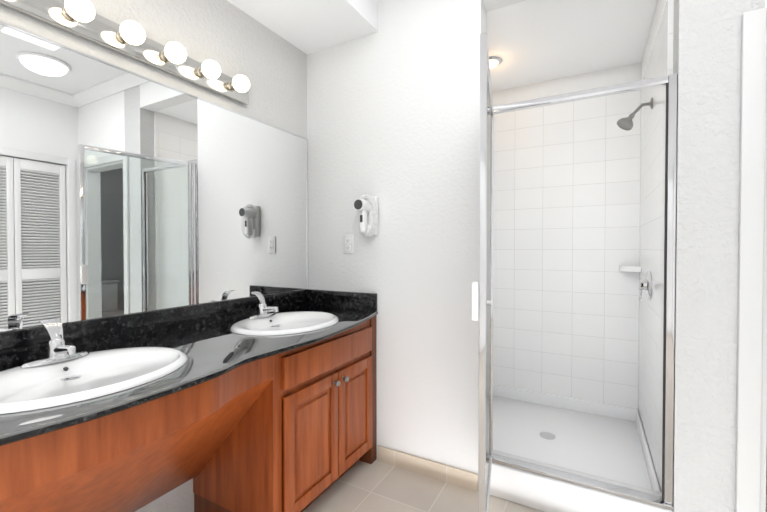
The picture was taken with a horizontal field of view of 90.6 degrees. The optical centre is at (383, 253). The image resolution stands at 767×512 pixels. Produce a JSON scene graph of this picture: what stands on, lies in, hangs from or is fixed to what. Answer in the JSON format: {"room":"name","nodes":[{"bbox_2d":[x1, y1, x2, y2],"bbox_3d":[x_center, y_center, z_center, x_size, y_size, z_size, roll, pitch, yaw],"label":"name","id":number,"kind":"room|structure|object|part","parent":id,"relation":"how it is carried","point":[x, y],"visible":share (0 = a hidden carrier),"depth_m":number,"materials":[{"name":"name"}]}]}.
{"room":"bathroom","nodes":[
{"label":"bathroom","id":0,"kind":"room"},
{"bbox_2d":[0,0,306,511],"bbox_3d":[-1.338,-0.165,1.007,0.120,2.740,3.540,0,1,29],"label":"wall","id":1,"kind":"structure","parent":0,"point":[231,40],"depth_m":1.80,"materials":[{"name":"white paint"}]},
{"bbox_2d":[0,0,249,104],"bbox_3d":[-0.994,-0.815,1.351,0.138,0.100,1.370,0,1,29],"label":"sconce","id":2,"kind":"object","parent":1,"relation":"attached to","point":[85,21],"visible":1,"depth_m":1.42,"materials":[{"name":"silver metal"}]},
{"bbox_2d":[0,22,307,331],"bbox_3d":[-1.039,-0.238,1.410,0.009,0.949,2.296,0,1,29],"label":"mirror","id":3,"kind":"object","parent":1,"relation":"attached to","point":[123,191],"visible":1,"depth_m":1.48,"materials":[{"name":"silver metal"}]},
{"bbox_2d":[0,289,307,364],"bbox_3d":[-1.034,0.289,1.415,0.020,0.100,2.298,0,1,29],"label":"backsplash","id":4,"kind":"structure","parent":1,"relation":"attached to","point":[24,344],"depth_m":1.47,"materials":[{"name":"black stone"}]},
{"bbox_2d":[227,0,377,53],"bbox_3d":[-1.058,-1.388,0.835,0.520,0.290,3.300,0,1,29],"label":"ceiling","id":5,"kind":"structure","parent":0,"point":[308,26],"depth_m":2.05,"materials":[{"name":"white paint"}]},
{"bbox_2d":[303,459,766,511],"bbox_3d":[1.047,1.264,0.382,4.920,0.100,4.720,0,1,29],"label":"floor","id":6,"kind":"structure","parent":0,"point":[376,485],"depth_m":1.87,"materials":[{"name":"tile"}]},
{"bbox_2d":[0,325,376,511],"bbox_3d":[-0.782,0.780,1.284,0.594,0.841,2.296,0,1,29],"label":"bathroom vanity","id":7,"kind":"object","parent":6,"relation":"on","point":[258,402],"depth_m":1.51,"materials":[{"name":"brown wood"}]},
{"bbox_2d":[0,305,377,456],"bbox_3d":[-0.761,0.352,1.265,0.644,0.056,2.298,0,1,29],"label":"countertop","id":8,"kind":"structure","parent":7,"relation":"on","point":[42,398],"depth_m":1.15,"materials":[{"name":"black stone"}]},
{"bbox_2d":[20,318,88,367],"bbox_3d":[-0.978,0.265,1.145,0.172,0.121,0.168,0,1,29],"label":"faucet","id":9,"kind":"object","parent":8,"relation":"on","point":[59,354],"depth_m":1.14,"materials":[{"name":"silver metal"}]},
{"bbox_2d":[0,347,187,413],"bbox_3d":[-0.848,0.355,1.075,0.450,0.056,0.550,0,1,29],"label":"sink","id":10,"kind":"object","parent":8,"relation":"in","point":[55,385],"depth_m":1.08,"materials":[{"name":"white ceramic"}]},
{"bbox_2d":[249,292,278,318],"bbox_3d":[-0.589,0.255,1.890,0.172,0.121,0.168,0,1,29],"label":"faucet","id":11,"kind":"object","parent":8,"relation":"on","point":[262,312],"depth_m":1.88,"materials":[{"name":"silver metal"}]},
{"bbox_2d":[230,311,338,335],"bbox_3d":[-0.459,0.344,1.819,0.450,0.056,0.550,0,1,29],"label":"sink","id":12,"kind":"object","parent":8,"relation":"in","point":[289,323],"depth_m":1.83,"materials":[{"name":"white ceramic"}]},
{"bbox_2d":[490,384,672,511],"bbox_3d":[0.986,1.105,2.274,1.036,0.165,1.160,0,1,29],"label":"shower pan","id":13,"kind":"object","parent":6,"relation":"on","point":[604,442],"visible":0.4,"depth_m":2.16,"materials":[{"name":"white plastic"}]},
{"bbox_2d":[307,0,764,511],"bbox_3d":[0.478,-0.178,1.957,2.140,2.740,0.120,0,1,29],"label":"wall","id":14,"kind":"structure","parent":0,"point":[393,114],"depth_m":1.97,"materials":[{"name":"white paint"}]},
{"bbox_2d":[308,289,376,308],"bbox_3d":[-0.257,0.277,2.287,0.496,0.100,0.020,0,1,29],"label":"backsplash","id":15,"kind":"structure","parent":14,"relation":"attached to","point":[338,299],"depth_m":2.27,"materials":[{"name":"black stone"}]},
{"bbox_2d":[343,234,352,253],"bbox_3d":[-0.210,-0.058,2.263,0.070,0.114,0.009,0,1,29],"label":"electrical outlet plate","id":16,"kind":"object","parent":14,"relation":"attached to","point":[348,244],"visible":1,"depth_m":2.26,"materials":[{"name":"white plastic"}]},
{"bbox_2d":[353,194,377,235],"bbox_3d":[-0.088,-0.216,2.127,0.124,0.237,0.126,0,1,29],"label":"hair dryer","id":17,"kind":"object","parent":14,"relation":"attached to","point":[366,206],"visible":1,"depth_m":2.12,"materials":[{"name":"white plastic"}]},
{"bbox_3d":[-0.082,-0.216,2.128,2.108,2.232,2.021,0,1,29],"label":"cord","id":18,"kind":"part","parent":17,"relation":"part of","materials":[{"name":"white plastic"}]},
{"bbox_2d":[378,445,477,491],"bbox_3d":[0.221,1.148,2.042,0.576,0.085,0.010,0,1,29],"label":"baseboard","id":19,"kind":"structure","parent":14,"relation":"attached to","point":[442,472],"depth_m":2.02,"materials":[{"name":"tile"}]},
{"bbox_2d":[492,73,677,510],"bbox_3d":[0.834,0.155,1.722,0.781,1.750,0.058,0,1,29],"label":"shower door frame","id":20,"kind":"object","parent":14,"relation":"attached to","point":[665,500],"visible":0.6,"depth_m":1.54,"materials":[{"name":"silver metal"}]},
{"bbox_2d":[471,33,493,511],"bbox_3d":[0.415,0.162,1.526,0.060,1.701,0.713,0,1,18],"label":"door leaf","id":21,"kind":"structure","parent":20,"relation":"attached to","point":[482,301],"depth_m":1.19,"materials":[{"name":"silver metal"}]},
{"bbox_3d":[0.418,0.158,1.520,0.006,1.645,0.656,0,1,18],"label":"shower door glass","id":22,"kind":"part","parent":21,"relation":"part of","materials":[{"name":"clear glass"}]},
{"bbox_2d":[492,62,640,408],"bbox_3d":[1.292,-0.045,2.811,1.240,2.450,0.100,0,1,29],"label":"wall","id":23,"kind":"structure","parent":0,"point":[566,242],"depth_m":2.73,"materials":[{"name":"tile"}]},
{"bbox_2d":[619,266,640,271],"bbox_3d":[1.625,0.099,2.504,0.115,0.034,0.115,0,1,29],"label":"shelf","id":24,"kind":"object","parent":23,"relation":"attached to","point":[630,268],"visible":0.98,"depth_m":2.46,"materials":[{"name":"white ceramic"}]},
{"bbox_2d":[487,0,656,91],"bbox_3d":[1.043,-1.304,2.343,1.240,0.080,1.130,0,1,29],"label":"ceiling","id":25,"kind":"structure","parent":0,"point":[533,41],"depth_m":2.21,"materials":[{"name":"white paint"}]},
{"bbox_2d":[489,56,501,68],"bbox_3d":[0.707,-1.247,2.501,0.144,0.036,0.144,0,1,29],"label":"shower ceiling light","id":26,"kind":"object","parent":25,"relation":"attached to","point":[494,61],"visible":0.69,"depth_m":2.46,"materials":[{"name":"white glass"}]},
{"bbox_2d":[638,0,673,491],"bbox_3d":[1.509,-0.035,2.046,0.120,2.450,1.030,0,1,29],"label":"wall","id":27,"kind":"structure","parent":0,"point":[657,59],"depth_m":1.93,"materials":[{"name":"tile"}]},
{"bbox_2d":[617,97,652,130],"bbox_3d":[1.350,-0.750,2.041,0.161,0.160,0.096,0,1,29],"label":"shower head","id":28,"kind":"object","parent":27,"relation":"attached to","point":[626,123],"visible":1,"depth_m":2.04},
{"bbox_2d":[638,271,651,299],"bbox_3d":[1.415,0.173,2.060,0.053,0.161,0.156,0,1,29],"label":"shower valve","id":29,"kind":"object","parent":27,"relation":"attached to","point":[646,285],"visible":1,"depth_m":2.03,"materials":[{"name":"silver metal"}]},
{"bbox_3d":[1.729,-1.179,1.251,0.720,0.720,0.120,0,1,29],"label":"wall","id":30,"kind":"structure","parent":0,"visible":0},
{"bbox_2d":[735,8,766,511],"bbox_3d":[1.724,0.159,1.260,0.850,2.085,0.141,0,1,29],"label":"door frame","id":31,"kind":"structure","parent":30,"relation":"attached to","point":[751,441],"depth_m":1.39,"materials":[{"name":"white paint"}]}
]}

